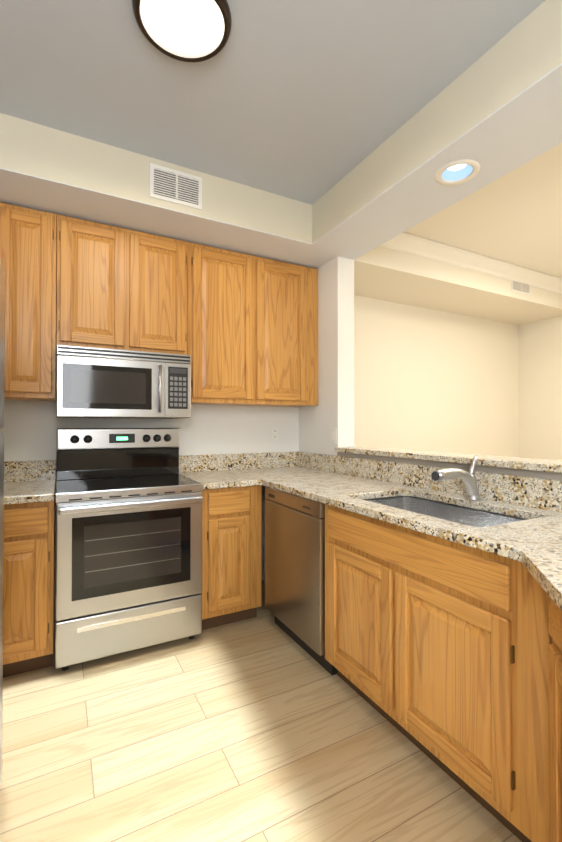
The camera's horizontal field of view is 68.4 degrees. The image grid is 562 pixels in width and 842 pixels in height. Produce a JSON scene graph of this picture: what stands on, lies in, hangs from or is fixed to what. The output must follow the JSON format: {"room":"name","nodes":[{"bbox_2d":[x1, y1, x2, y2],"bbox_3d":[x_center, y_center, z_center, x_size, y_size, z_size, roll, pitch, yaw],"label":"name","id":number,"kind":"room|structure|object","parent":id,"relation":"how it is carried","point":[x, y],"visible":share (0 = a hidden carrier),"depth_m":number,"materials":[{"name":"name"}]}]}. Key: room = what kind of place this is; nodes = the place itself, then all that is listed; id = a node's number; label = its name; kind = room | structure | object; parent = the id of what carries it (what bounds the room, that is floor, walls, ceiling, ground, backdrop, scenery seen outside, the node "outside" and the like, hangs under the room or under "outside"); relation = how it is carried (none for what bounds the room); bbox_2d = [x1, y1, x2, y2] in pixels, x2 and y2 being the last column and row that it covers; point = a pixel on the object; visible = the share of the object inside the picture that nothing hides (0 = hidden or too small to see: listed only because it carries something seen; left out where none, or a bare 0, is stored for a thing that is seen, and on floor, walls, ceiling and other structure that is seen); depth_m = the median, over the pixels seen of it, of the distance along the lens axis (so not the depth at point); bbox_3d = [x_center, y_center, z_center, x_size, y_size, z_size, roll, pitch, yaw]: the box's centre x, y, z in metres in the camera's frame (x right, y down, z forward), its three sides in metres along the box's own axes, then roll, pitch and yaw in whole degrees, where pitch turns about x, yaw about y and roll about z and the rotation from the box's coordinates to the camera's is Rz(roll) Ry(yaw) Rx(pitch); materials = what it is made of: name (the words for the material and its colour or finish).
{"room":"kitchen","nodes":[
{"label":"kitchen","id":0,"kind":"room"},
{"bbox_2d":[0,113,311,581],"bbox_3d":[0.467,-0.088,3.436,6.200,2.760,0.910,0,-1,-28],"label":"wall","id":1,"kind":"structure","parent":0,"point":[43,168],"depth_m":2.56,"materials":[{"name":"white paint"}]},
{"bbox_2d":[0,202,56,400],"bbox_3d":[-1.637,-0.663,2.368,0.615,1.068,0.324,0,-1,-28],"label":"upper cabinet","id":2,"kind":"object","parent":1,"relation":"attached to","point":[28,247],"visible":0.98,"depth_m":2.31,"materials":[{"name":"brown wood"}]},
{"bbox_2d":[56,214,187,354],"bbox_3d":[-1.026,-0.811,2.695,0.764,0.766,0.324,0,-1,-28],"label":"upper cabinet","id":3,"kind":"object","parent":1,"relation":"attached to","point":[121,288],"visible":0.96,"depth_m":2.53,"materials":[{"name":"brown wood"}]},
{"bbox_2d":[56,344,190,418],"bbox_3d":[-0.997,-0.223,2.635,0.760,0.405,0.441,0,-1,-28],"label":"over-the-range microwave","id":4,"kind":"object","parent":3,"relation":"attached to","point":[93,382],"visible":1,"depth_m":2.46,"materials":[{"name":"grey metal"}]},
{"bbox_2d":[150,163,201,209],"bbox_3d":[-0.601,-1.349,2.380,0.300,0.190,0.010,0,-1,-28],"label":"air vent","id":5,"kind":"object","parent":1,"relation":"in","point":[174,186],"visible":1,"depth_m":2.37,"materials":[{"name":"white plastic"}]},
{"bbox_2d":[187,242,317,406],"bbox_3d":[-0.231,-0.656,3.116,1.032,1.068,0.324,0,-1,-28],"label":"upper cabinet","id":6,"kind":"object","parent":1,"relation":"attached to","point":[252,330],"visible":0.98,"depth_m":2.94,"materials":[{"name":"brown wood"}]},
{"bbox_2d":[271,428,278,441],"bbox_3d":[-0.050,0.114,3.384,0.072,0.115,0.008,0,-1,-28],"label":"outlet","id":7,"kind":"object","parent":1,"relation":"attached to","point":[274,434],"visible":1,"depth_m":3.38,"materials":[{"name":"white plastic"}]},
{"bbox_2d":[0,581,521,841],"bbox_3d":[1.334,1.305,1.792,6.200,0.060,4.600,0,-1,-28],"label":"floor","id":8,"kind":"structure","parent":0,"point":[262,726],"depth_m":1.57,"materials":[{"name":"wood"}]},
{"bbox_2d":[0,259,4,783],"bbox_3d":[-1.054,0.365,0.876,0.806,1.800,0.910,0,-1,-28],"label":"refrigerator","id":9,"kind":"object","parent":8,"relation":"on","point":[2,332],"visible":1,"depth_m":1.38,"materials":[{"name":"grey"}]},
{"bbox_2d":[3,485,55,677],"bbox_3d":[-1.683,0.841,2.143,0.892,0.875,0.619,0,-1,-28],"label":"base cabinet","id":10,"kind":"object","parent":8,"relation":"on","point":[28,586],"visible":0.79,"depth_m":2.04,"materials":[{"name":"brown wood"}]},
{"bbox_2d":[4,460,55,504],"bbox_3d":[-1.683,0.322,2.148,0.892,0.158,0.649,0,-1,-28],"label":"countertop","id":11,"kind":"structure","parent":10,"relation":"on","point":[29,481],"depth_m":2.50,"materials":[{"name":"stone"}]},
{"bbox_2d":[54,428,202,670],"bbox_3d":[-0.927,0.663,2.494,0.760,1.237,0.688,0,-1,-28],"label":"range","id":12,"kind":"object","parent":8,"relation":"on","point":[128,562],"visible":1,"depth_m":2.27,"materials":[{"name":"grey metal"}]},
{"bbox_2d":[201,485,261,629],"bbox_3d":[-0.435,0.848,2.807,0.395,0.875,0.619,0,-1,-28],"label":"base cabinet","id":13,"kind":"object","parent":8,"relation":"on","point":[231,548],"visible":0.79,"depth_m":2.54,"materials":[{"name":"brown wood"}]},
{"bbox_2d":[265,486,336,674],"bbox_3d":[0.314,0.845,2.468,0.612,0.873,0.633,0,-1,-28],"label":"dishwasher","id":14,"kind":"object","parent":8,"relation":"on","point":[295,565],"visible":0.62,"depth_m":2.25,"materials":[{"name":"grey metal"}]},
{"bbox_2d":[325,504,551,841],"bbox_3d":[0.725,0.836,1.714,0.619,0.875,1.070,0,-1,-28],"label":"base cabinet","id":15,"kind":"object","parent":8,"relation":"on","point":[436,650],"visible":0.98,"depth_m":1.37,"materials":[{"name":"brown wood"}]},
{"bbox_2d":[179,451,561,610],"bbox_3d":[0.384,0.320,1.938,1.045,0.158,2.961,0,-1,-28],"label":"countertop","id":16,"kind":"structure","parent":15,"relation":"on","point":[532,543],"depth_m":1.96,"materials":[{"name":"stone"}]},
{"bbox_2d":[366,496,525,526],"bbox_3d":[0.672,0.499,1.811,0.454,0.200,0.784,0,-1,-28],"label":"undermount sink","id":17,"kind":"object","parent":16,"relation":"in","point":[461,515],"visible":0.02,"depth_m":2.00,"materials":[{"name":"silver metal"}]},
{"bbox_2d":[431,456,480,499],"bbox_3d":[0.801,0.264,1.882,0.290,0.200,0.072,0,-1,-28],"label":"faucet","id":18,"kind":"object","parent":16,"relation":"on","point":[468,479],"visible":1,"depth_m":1.89,"materials":[{"name":"silver metal"}]},
{"bbox_2d":[548,595,561,841],"bbox_3d":[0.840,0.827,0.800,0.439,0.875,0.496,0,-1,17],"label":"base cabinet","id":19,"kind":"object","parent":8,"relation":"on","point":[555,704],"visible":0.79,"depth_m":1.02,"materials":[{"name":"brown wood"}]},
{"bbox_2d":[0,0,561,277],"bbox_3d":[1.334,-1.535,1.822,6.200,0.100,4.600,0,-1,-28],"label":"ceiling","id":20,"kind":"structure","parent":0,"point":[311,102],"depth_m":1.86,"materials":[{"name":"grey paint"}]},
{"bbox_2d":[132,0,231,61],"bbox_3d":[-0.358,-1.447,1.510,0.352,0.082,0.352,0,-1,-28],"label":"flush-mount dome light","id":21,"kind":"object","parent":20,"relation":"attached to","point":[190,30],"visible":1,"depth_m":1.49,"materials":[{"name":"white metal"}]},
{"bbox_2d":[312,0,561,479],"bbox_3d":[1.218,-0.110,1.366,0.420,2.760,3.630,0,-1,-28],"label":"wall","id":22,"kind":"structure","parent":0,"point":[420,354],"depth_m":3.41,"materials":[{"name":"white paint"}]},
{"bbox_2d":[331,428,336,443],"bbox_3d":[0.386,0.110,3.042,0.008,0.115,0.072,0,-1,-28],"label":"light switch","id":23,"kind":"object","parent":22,"relation":"attached to","point":[333,435],"visible":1,"depth_m":3.03,"materials":[{"name":"white plastic"}]},
{"bbox_2d":[334,446,561,479],"bbox_3d":[1.278,0.205,1.569,0.250,0.062,3.337,0,-1,-28],"label":"granite bar ledge","id":24,"kind":"object","parent":22,"relation":"on","point":[541,468],"visible":1,"depth_m":2.07,"materials":[{"name":"beige stone"}]},
{"bbox_2d":[434,159,479,184],"bbox_3d":[0.860,-1.253,2.019,0.206,0.090,0.206,0,-1,-28],"label":"recessed light","id":25,"kind":"object","parent":22,"relation":"in","point":[456,172],"visible":0.65,"depth_m":2.04,"materials":[{"name":"white paint"}]},
{"bbox_2d":[380,232,561,293],"bbox_3d":[1.914,-1.407,3.765,3.046,0.114,0.088,0,-1,-28],"label":"crown molding","id":26,"kind":"structure","parent":22,"relation":"attached to","point":[412,244],"depth_m":3.63,"materials":[{"name":"white paint"}]},
{"bbox_2d":[511,281,529,295],"bbox_3d":[2.350,-1.327,4.041,0.300,0.160,0.010,0,-1,-28],"label":"air vent","id":27,"kind":"object","parent":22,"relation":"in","point":[520,287],"visible":0.79,"depth_m":4.03,"materials":[{"name":"white plastic"}]}
]}

